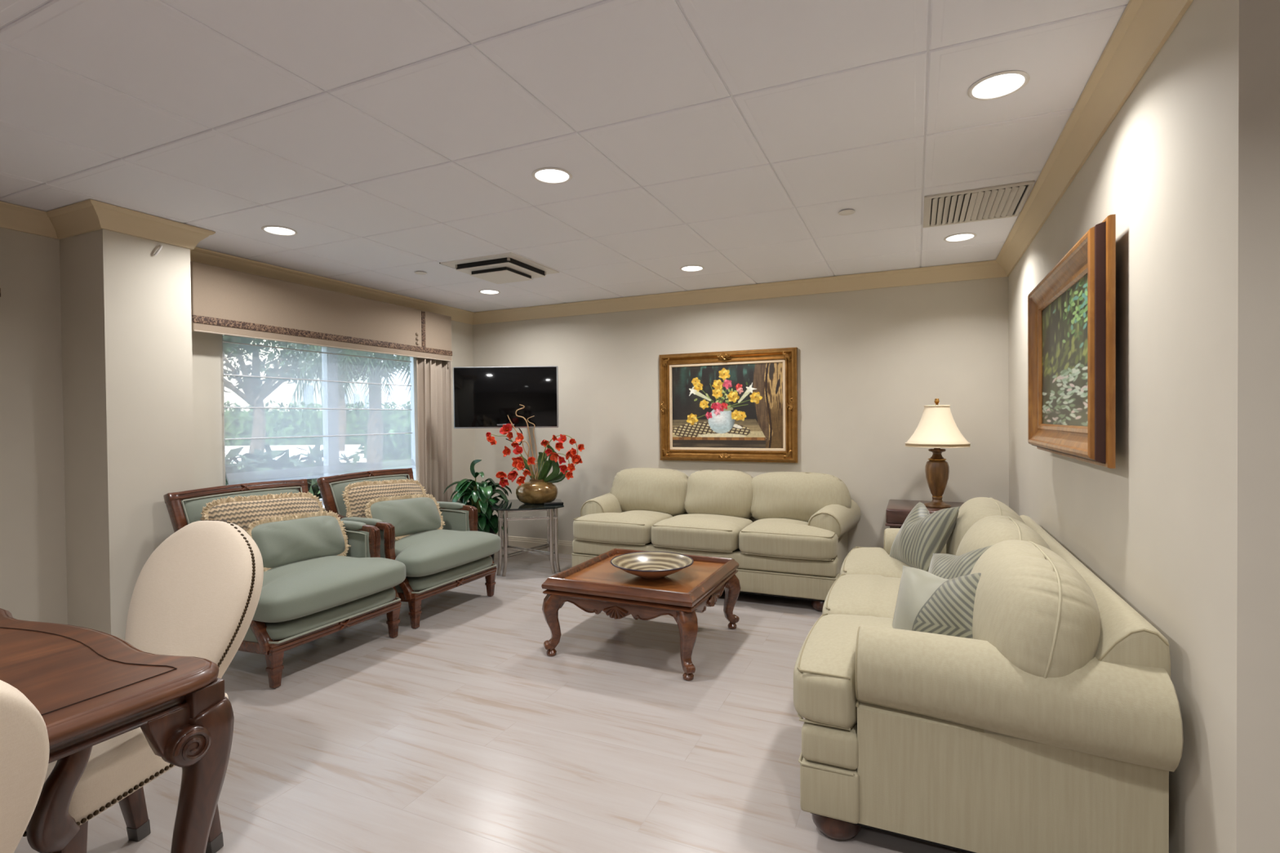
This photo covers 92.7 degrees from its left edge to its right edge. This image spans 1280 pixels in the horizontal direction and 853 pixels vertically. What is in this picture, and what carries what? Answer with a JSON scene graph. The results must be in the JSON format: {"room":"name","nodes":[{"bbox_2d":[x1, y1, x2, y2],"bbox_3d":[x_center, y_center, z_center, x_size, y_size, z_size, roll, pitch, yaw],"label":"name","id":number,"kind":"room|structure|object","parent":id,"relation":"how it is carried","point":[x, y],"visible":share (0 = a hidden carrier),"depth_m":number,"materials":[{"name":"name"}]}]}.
{"room":"lounge","nodes":[
{"label":"lounge","id":0,"kind":"room"},
{"bbox_2d":[59,228,195,640],"bbox_3d":[-2.820,0.033,3.382,0.420,2.500,0.410,0,1,24],"label":"wall column","id":1,"kind":"structure","parent":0,"point":[126,317],"depth_m":3.22,"materials":[{"name":"paint"}]},
{"bbox_2d":[154,244,162,256],"bbox_3d":[-2.611,-0.956,3.312,0.024,0.068,0.041,0,1,24],"label":"wall hook","id":2,"kind":"object","parent":1,"relation":"attached to","point":[157,252],"visible":1,"depth_m":3.31,"materials":[{"name":"white metal"}]},
{"bbox_2d":[0,226,475,624],"bbox_3d":[-3.509,0.050,2.607,0.200,2.500,8.670,0,1,24],"label":"wall","id":3,"kind":"structure","parent":0,"point":[33,571],"depth_m":3.19,"materials":[{"name":"paint"}]},
{"bbox_2d":[190,261,453,361],"bbox_3d":[-2.321,-0.811,4.785,0.183,0.427,2.285,0,1,24],"label":"window valance","id":4,"kind":"object","parent":3,"relation":"attached to","point":[224,301],"visible":0.94,"depth_m":4.42,"materials":[{"name":"beige fabric"}]},
{"bbox_2d":[413,355,453,502],"bbox_3d":[-1.899,0.288,5.667,0.088,1.885,0.489,0,1,20],"label":"curtain","id":5,"kind":"object","parent":4,"relation":"hanging from","point":[433,408],"visible":0.66,"depth_m":5.63,"materials":[{"name":"beige fabric"}]},
{"bbox_2d":[319,356,416,508],"bbox_3d":[-2.443,-0.035,4.950,0.220,1.350,1.900,0,1,24],"label":"window","id":6,"kind":"structure","parent":3,"relation":"in","point":[411,357],"depth_m":5.79,"materials":[{"name":"grey"}]},
{"bbox_2d":[222,334,415,484],"bbox_3d":[-2.386,-0.181,4.752,0.067,1.154,1.640,0,1,24],"label":"roman shade","id":7,"kind":"object","parent":6,"relation":"attached to","point":[292,411],"visible":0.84,"depth_m":4.58,"materials":[{"name":"white fabric"}]},
{"bbox_2d":[13,549,968,852],"bbox_3d":[-0.045,1.347,1.069,7.770,0.120,8.670,0,1,24],"label":"floor","id":8,"kind":"structure","parent":0,"point":[458,731],"depth_m":2.48,"materials":[{"name":"beige wood"}]},
{"bbox_2d":[0,680,49,852],"bbox_3d":[-1.282,0.813,0.904,0.684,0.980,0.510,0,1,24],"label":"dining chair","id":9,"kind":"object","parent":8,"relation":"on","point":[24,748],"visible":1,"depth_m":0.94,"materials":[{"name":"beige fabric"}]},
{"bbox_2d":[0,608,234,852],"bbox_3d":[-1.813,0.927,0.788,1.177,0.765,1.846,0,1,24],"label":"dining table","id":10,"kind":"object","parent":8,"relation":"on","point":[89,687],"visible":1,"depth_m":1.32,"materials":[{"name":"brown wood"}]},
{"bbox_2d":[22,520,263,852],"bbox_3d":[-1.483,0.804,1.699,0.589,0.981,0.770,0,1,13],"label":"dining chair","id":11,"kind":"object","parent":8,"relation":"on","point":[197,594],"visible":0.52,"depth_m":1.86,"materials":[{"name":"beige fabric"}]},
{"bbox_2d":[163,479,405,688],"bbox_3d":[-1.964,0.810,3.470,0.943,0.947,0.886,0,1,24],"label":"armchair","id":12,"kind":"object","parent":8,"relation":"on","point":[300,602],"visible":0.56,"depth_m":3.28,"materials":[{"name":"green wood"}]},
{"bbox_2d":[200,491,324,531],"bbox_3d":[-2.136,0.573,3.533,0.185,0.383,0.723,0,1,28],"label":"lumbar pillow","id":13,"kind":"object","parent":12,"relation":"on","point":[240,511],"visible":0.41,"depth_m":3.46,"materials":[{"name":"beige fabric"}]},
{"bbox_2d":[245,510,351,571],"bbox_3d":[-1.958,0.658,3.526,0.187,0.311,0.604,0,1,29],"label":"lumbar pillow","id":14,"kind":"object","parent":12,"relation":"on","point":[294,538],"visible":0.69,"depth_m":3.46,"materials":[{"name":"green fabric"}]},
{"bbox_2d":[252,555,405,622],"bbox_3d":[-1.863,0.863,3.426,0.722,0.211,0.885,0,1,24],"label":"seat cushion","id":15,"kind":"object","parent":12,"relation":"on","point":[304,591],"depth_m":3.22,"materials":[{"name":"green fabric"}]},
{"bbox_2d":[316,467,501,629],"bbox_3d":[-1.587,0.796,4.309,0.943,0.947,0.886,0,1,24],"label":"armchair","id":16,"kind":"object","parent":8,"relation":"on","point":[436,562],"visible":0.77,"depth_m":4.11,"materials":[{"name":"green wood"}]},
{"bbox_2d":[342,478,426,517],"bbox_3d":[-1.774,0.559,4.335,0.185,0.383,0.720,0,1,29],"label":"lumbar pillow","id":17,"kind":"object","parent":16,"relation":"on","point":[356,495],"visible":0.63,"depth_m":4.19,"materials":[{"name":"beige fabric"}]},
{"bbox_2d":[364,493,444,540],"bbox_3d":[-1.625,0.630,4.263,0.187,0.321,0.643,0,1,29],"label":"lumbar pillow","id":18,"kind":"object","parent":16,"relation":"on","point":[409,514],"visible":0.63,"depth_m":4.20,"materials":[{"name":"green fabric"}]},
{"bbox_2d":[395,529,501,577],"bbox_3d":[-1.486,0.849,4.265,0.722,0.211,0.885,0,1,24],"label":"seat cushion","id":19,"kind":"object","parent":16,"relation":"on","point":[434,553],"depth_m":4.05,"materials":[{"name":"green fabric"}]},
{"bbox_2d":[443,459,511,561],"bbox_3d":[-1.446,0.768,5.564,0.581,0.949,0.602,0,1,42],"label":"potted plant","id":20,"kind":"object","parent":8,"relation":"on","point":[479,495],"visible":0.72,"depth_m":5.43,"materials":[{"name":"green plant"}]},
{"bbox_2d":[491,498,564,576],"bbox_3d":[-0.981,0.960,5.362,0.600,0.569,0.600,-1,1,-11],"label":"end table","id":21,"kind":"object","parent":8,"relation":"on","point":[503,507],"visible":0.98,"depth_m":5.19,"materials":[{"name":"silver glass"}]},
{"bbox_2d":[485,404,584,504],"bbox_3d":[-0.898,0.240,5.296,0.845,0.869,0.376,-1,1,0],"label":"orchid arrangement","id":22,"kind":"object","parent":21,"relation":"on","point":[540,489],"visible":1,"depth_m":5.27,"materials":[{"name":"red plant"}]},
{"bbox_2d":[543,502,563,505],"bbox_3d":[-0.744,0.665,5.271,0.165,0.018,0.042,-1,1,-16],"label":"remote control","id":23,"kind":"object","parent":21,"relation":"on","point":[551,503],"visible":1,"depth_m":5.25,"materials":[{"name":"black plastic"}]},
{"bbox_2d":[541,548,740,680],"bbox_3d":[0.038,1.038,3.571,0.910,0.431,0.910,0,1,24],"label":"coffee table","id":24,"kind":"object","parent":8,"relation":"on","point":[594,584],"visible":0.88,"depth_m":3.30,"materials":[{"name":"brown wood"}]},
{"bbox_2d":[541,548,738,607],"bbox_3d":[0.037,0.855,3.568,0.874,0.065,0.874,0,1,24],"label":"tabletop","id":25,"kind":"object","parent":24,"relation":"on","point":[595,578],"depth_m":3.34,"materials":[{"name":"brown wood"}]},
{"bbox_2d":[610,551,693,578],"bbox_3d":[0.068,0.810,3.493,0.476,0.092,0.476,0,1,24],"label":"bowl","id":26,"kind":"object","parent":24,"relation":"on","point":[652,564],"visible":1,"depth_m":3.59,"materials":[{"name":"beige ceramic"}]},
{"bbox_2d":[571,467,861,611],"bbox_3d":[0.547,0.795,4.787,2.168,0.876,0.951,0,1,24],"label":"sofa","id":27,"kind":"object","parent":8,"relation":"on","point":[786,533],"visible":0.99,"depth_m":4.54,"materials":[{"name":"beige fabric"}]},
{"bbox_2d":[573,510,672,544],"bbox_3d":[-0.131,0.784,4.907,0.658,0.213,0.614,0,1,24],"label":"seat cushion","id":28,"kind":"object","parent":27,"relation":"on","point":[593,526],"depth_m":4.67,"materials":[{"name":"beige fabric"}]},
{"bbox_2d":[609,467,688,516],"bbox_3d":[0.088,0.564,5.219,0.749,0.415,0.350,0,1,24],"label":"cushion","id":29,"kind":"object","parent":27,"relation":"on","point":[663,491],"depth_m":5.06,"materials":[{"name":"beige fabric"}]},
{"bbox_2d":[650,513,752,551],"bbox_3d":[0.478,0.782,4.633,0.658,0.213,0.614,0,1,24],"label":"seat cushion","id":30,"kind":"object","parent":27,"relation":"on","point":[690,532],"depth_m":4.40,"materials":[{"name":"beige fabric"}]},
{"bbox_2d":[684,470,752,519],"bbox_3d":[0.662,0.562,4.960,0.615,0.416,0.354,0,1,24],"label":"cushion","id":31,"kind":"object","parent":27,"relation":"on","point":[717,492],"depth_m":4.82,"materials":[{"name":"beige fabric"}]},
{"bbox_2d":[738,518,838,559],"bbox_3d":[1.086,0.780,4.359,0.658,0.213,0.614,0,1,24],"label":"seat cushion","id":32,"kind":"object","parent":27,"relation":"on","point":[762,539],"depth_m":4.12,"materials":[{"name":"beige fabric"}]},
{"bbox_2d":[750,471,850,522],"bbox_3d":[1.219,0.560,4.709,0.772,0.416,0.354,0,1,24],"label":"cushion","id":33,"kind":"object","parent":27,"relation":"on","point":[795,495],"depth_m":4.58,"materials":[{"name":"beige fabric"}]},
{"bbox_2d":[884,499,964,528],"bbox_3d":[2.110,0.891,4.286,0.700,0.668,0.540,0,1,24],"label":"side table","id":34,"kind":"object","parent":8,"relation":"on","point":[897,511],"visible":0.23,"depth_m":4.18,"materials":[{"name":"brown wood"}]},
{"bbox_2d":[904,398,970,508],"bbox_3d":[2.066,0.181,4.250,0.410,0.752,0.410,0,1,24],"label":"table lamp","id":35,"kind":"object","parent":34,"relation":"on","point":[937,428],"visible":1,"depth_m":4.18,"materials":[{"name":"fabric"},{"name":"wood"}]},
{"bbox_2d":[793,497,1183,852],"bbox_3d":[1.292,0.816,2.602,0.951,0.876,2.168,0,1,24],"label":"sofa","id":36,"kind":"object","parent":8,"relation":"on","point":[1057,727],"visible":0.84,"depth_m":1.69,"materials":[{"name":"beige fabric"}]},
{"bbox_2d":[793,613,893,728],"bbox_3d":[0.864,0.811,2.063,0.614,0.213,0.658,0,1,24],"label":"seat cushion","id":37,"kind":"object","parent":36,"relation":"on","point":[828,693],"depth_m":1.87,"materials":[{"name":"beige fabric"}]},
{"bbox_2d":[822,573,901,617],"bbox_3d":[1.138,0.801,2.671,0.614,0.213,0.658,0,1,24],"label":"seat cushion","id":38,"kind":"object","parent":36,"relation":"on","point":[857,594],"depth_m":2.58,"materials":[{"name":"beige fabric"}]},
{"bbox_2d":[840,547,928,577],"bbox_3d":[1.412,0.790,3.279,0.614,0.213,0.658,0,1,24],"label":"seat cushion","id":39,"kind":"object","parent":36,"relation":"on","point":[866,561],"depth_m":3.15,"materials":[{"name":"beige fabric"}]},
{"bbox_2d":[889,502,959,571],"bbox_3d":[1.430,0.556,3.113,0.216,0.349,0.422,-1,1,-3],"label":"throw pillow","id":40,"kind":"object","parent":36,"relation":"on","point":[922,534],"visible":0.91,"depth_m":2.99,"materials":[{"name":"fabric"}]},
{"bbox_2d":[892,565,981,639],"bbox_3d":[1.005,0.642,2.024,0.212,0.409,0.468,-1,1,-29],"label":"throw pillow","id":41,"kind":"object","parent":36,"relation":"on","point":[926,602],"visible":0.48,"depth_m":1.99,"materials":[{"name":"fabric"}]},
{"bbox_2d":[928,545,992,579],"bbox_3d":[1.216,0.633,2.335,0.208,0.428,0.447,-1,1,-19],"label":"throw pillow","id":42,"kind":"object","parent":36,"relation":"on","point":[944,566],"visible":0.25,"depth_m":2.33,"materials":[{"name":"fabric"}]},
{"bbox_2d":[946,497,1025,555],"bbox_3d":[1.724,0.576,3.056,0.350,0.415,0.749,0,1,24],"label":"cushion","id":43,"kind":"object","parent":36,"relation":"on","point":[974,509],"depth_m":2.91,"materials":[{"name":"beige fabric"}]},
{"bbox_2d":[955,515,1050,555],"bbox_3d":[1.466,0.586,2.482,0.354,0.416,0.615,0,1,24],"label":"cushion","id":44,"kind":"object","parent":36,"relation":"on","point":[989,531],"depth_m":2.38,"materials":[{"name":"beige fabric"}]},
{"bbox_2d":[969,539,1100,677],"bbox_3d":[1.215,0.596,1.925,0.354,0.416,0.772,0,1,24],"label":"cushion","id":45,"kind":"object","parent":36,"relation":"on","point":[1034,615],"depth_m":1.65,"materials":[{"name":"beige fabric"}]},
{"bbox_2d":[0,0,1129,312],"bbox_3d":[-0.069,-1.172,1.037,7.770,0.121,8.670,0,1,24],"label":"ceiling","id":46,"kind":"structure","parent":0,"point":[397,140],"depth_m":2.28,"materials":[{"name":"white tile"}]},
{"bbox_2d":[261,225,297,235],"bbox_3d":[-2.064,-1.121,3.501,0.180,0.007,0.180,0,1,24],"label":"recessed light","id":47,"kind":"object","parent":46,"relation":"in","point":[273,229],"visible":1,"depth_m":3.50,"materials":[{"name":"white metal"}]},
{"bbox_2d":[414,271,426,275],"bbox_3d":[-1.622,-1.137,4.517,0.086,0.011,0.086,0,1,24],"label":"sprinkler cover","id":48,"kind":"object","parent":46,"relation":"attached to","point":[421,273],"visible":1,"depth_m":4.51,"materials":[{"name":"white metal"}]},
{"bbox_2d":[479,289,500,294],"bbox_3d":[-1.287,-1.151,5.227,0.180,0.007,0.180,0,1,24],"label":"recessed light","id":49,"kind":"object","parent":46,"relation":"in","point":[483,291],"visible":1,"depth_m":5.22,"materials":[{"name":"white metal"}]},
{"bbox_2d":[439,252,559,284],"bbox_3d":[-0.997,-1.109,4.401,0.602,0.076,0.600,0,1,24],"label":"air vent","id":50,"kind":"object","parent":46,"relation":"attached to","point":[509,267],"depth_m":4.26,"materials":[{"name":"white metal"}]},
{"bbox_2d":[532,167,572,183],"bbox_3d":[-0.396,-1.127,2.750,0.180,0.007,0.180,0,1,24],"label":"recessed light","id":51,"kind":"object","parent":46,"relation":"in","point":[545,175],"visible":1,"depth_m":2.75,"materials":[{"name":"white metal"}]},
{"bbox_2d":[680,265,704,271],"bbox_3d":[0.382,-1.157,4.475,0.180,0.007,0.180,0,1,24],"label":"recessed light","id":52,"kind":"object","parent":46,"relation":"in","point":[688,268],"visible":1,"depth_m":4.47,"materials":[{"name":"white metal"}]},
{"bbox_2d":[838,208,855,215],"bbox_3d":[1.105,-1.147,3.267,0.086,0.011,0.086,0,1,24],"label":"sprinkler cover","id":53,"kind":"object","parent":46,"relation":"attached to","point":[845,212],"visible":1,"depth_m":3.26,"materials":[{"name":"white metal"}]},
{"bbox_2d":[943,232,976,242],"bbox_3d":[1.969,-1.163,3.760,0.180,0.007,0.180,0,1,24],"label":"recessed light","id":54,"kind":"object","parent":46,"relation":"in","point":[964,236],"visible":1,"depth_m":3.76,"materials":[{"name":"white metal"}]},
{"bbox_2d":[923,180,1035,227],"bbox_3d":[1.746,-1.152,3.203,0.470,0.018,0.540,0,1,24],"label":"ceiling vent","id":55,"kind":"object","parent":46,"relation":"in","point":[1004,201],"visible":1,"depth_m":3.16,"materials":[{"name":"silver metal"}]},
{"bbox_2d":[967,70,1030,100],"bbox_3d":[1.192,-1.133,2.035,0.180,0.007,0.180,0,1,24],"label":"recessed light","id":56,"kind":"object","parent":46,"relation":"in","point":[1001,84],"visible":1,"depth_m":2.03,"materials":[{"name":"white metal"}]},
{"bbox_2d":[472,276,1008,553],"bbox_3d":[0.473,-0.025,5.457,5.120,2.500,0.200,0,1,24],"label":"wall","id":57,"kind":"structure","parent":0,"point":[869,361],"depth_m":4.89,"materials":[{"name":"paint"}]},
{"bbox_2d":[453,365,559,444],"bbox_3d":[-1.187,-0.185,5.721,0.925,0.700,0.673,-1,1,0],"label":"television","id":58,"kind":"object","parent":57,"relation":"attached to","point":[484,397],"visible":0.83,"depth_m":5.39,"materials":[{"name":"black metal"}]},
{"bbox_2d":[497,534,573,555],"bbox_3d":[0.467,1.163,5.362,4.780,0.128,0.017,0,1,24],"label":"baseboard","id":59,"kind":"structure","parent":57,"relation":"attached to","point":[565,547],"depth_m":6.03,"materials":[{"name":"beige paint"}]},
{"bbox_2d":[658,346,798,462],"bbox_3d":[0.720,-0.171,5.192,1.205,0.938,0.072,0,1,24],"label":"painting","id":60,"kind":"object","parent":57,"relation":"attached to","point":[738,406],"visible":1,"depth_m":5.19,"materials":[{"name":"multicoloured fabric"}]},
{"bbox_2d":[1008,0,1279,852],"bbox_3d":[2.003,-0.005,2.792,0.140,2.500,3.405,0,1,24],"label":"wall","id":61,"kind":"structure","parent":0,"point":[1184,528],"depth_m":1.45,"materials":[{"name":"paint"}]},
{"bbox_2d":[0,0,1193,324],"bbox_3d":[-0.069,-1.055,1.039,7.371,0.108,8.271,0,1,24],"label":"trim","id":62,"kind":"structure","parent":61,"relation":"attached to","point":[1144,27],"depth_m":3.23,"materials":[{"name":"beige paint"}]},
{"bbox_2d":[1027,213,1115,468],"bbox_3d":[1.726,-0.277,2.498,0.074,0.800,1.235,0,1,24],"label":"painting","id":63,"kind":"object","parent":61,"relation":"attached to","point":[1072,310],"visible":1,"depth_m":2.27,"materials":[{"name":"brown wood"}]},
{"label":"outside","id":64,"kind":"structure","parent":0,"visible":0},
{"bbox_3d":[-21.124,0.797,31.465,55.630,0.100,80.000,0,1,24],"label":"ground","id":65,"kind":"structure","parent":64,"visible":0},
{"bbox_2d":[225,472,321,498],"bbox_3d":[-4.051,0.611,6.858,1.259,0.912,1.647,0,1,24],"label":"shrub","id":66,"kind":"object","parent":65,"relation":"on","point":[313,487],"visible":0.03,"depth_m":6.84,"materials":[{"name":"green plant"}]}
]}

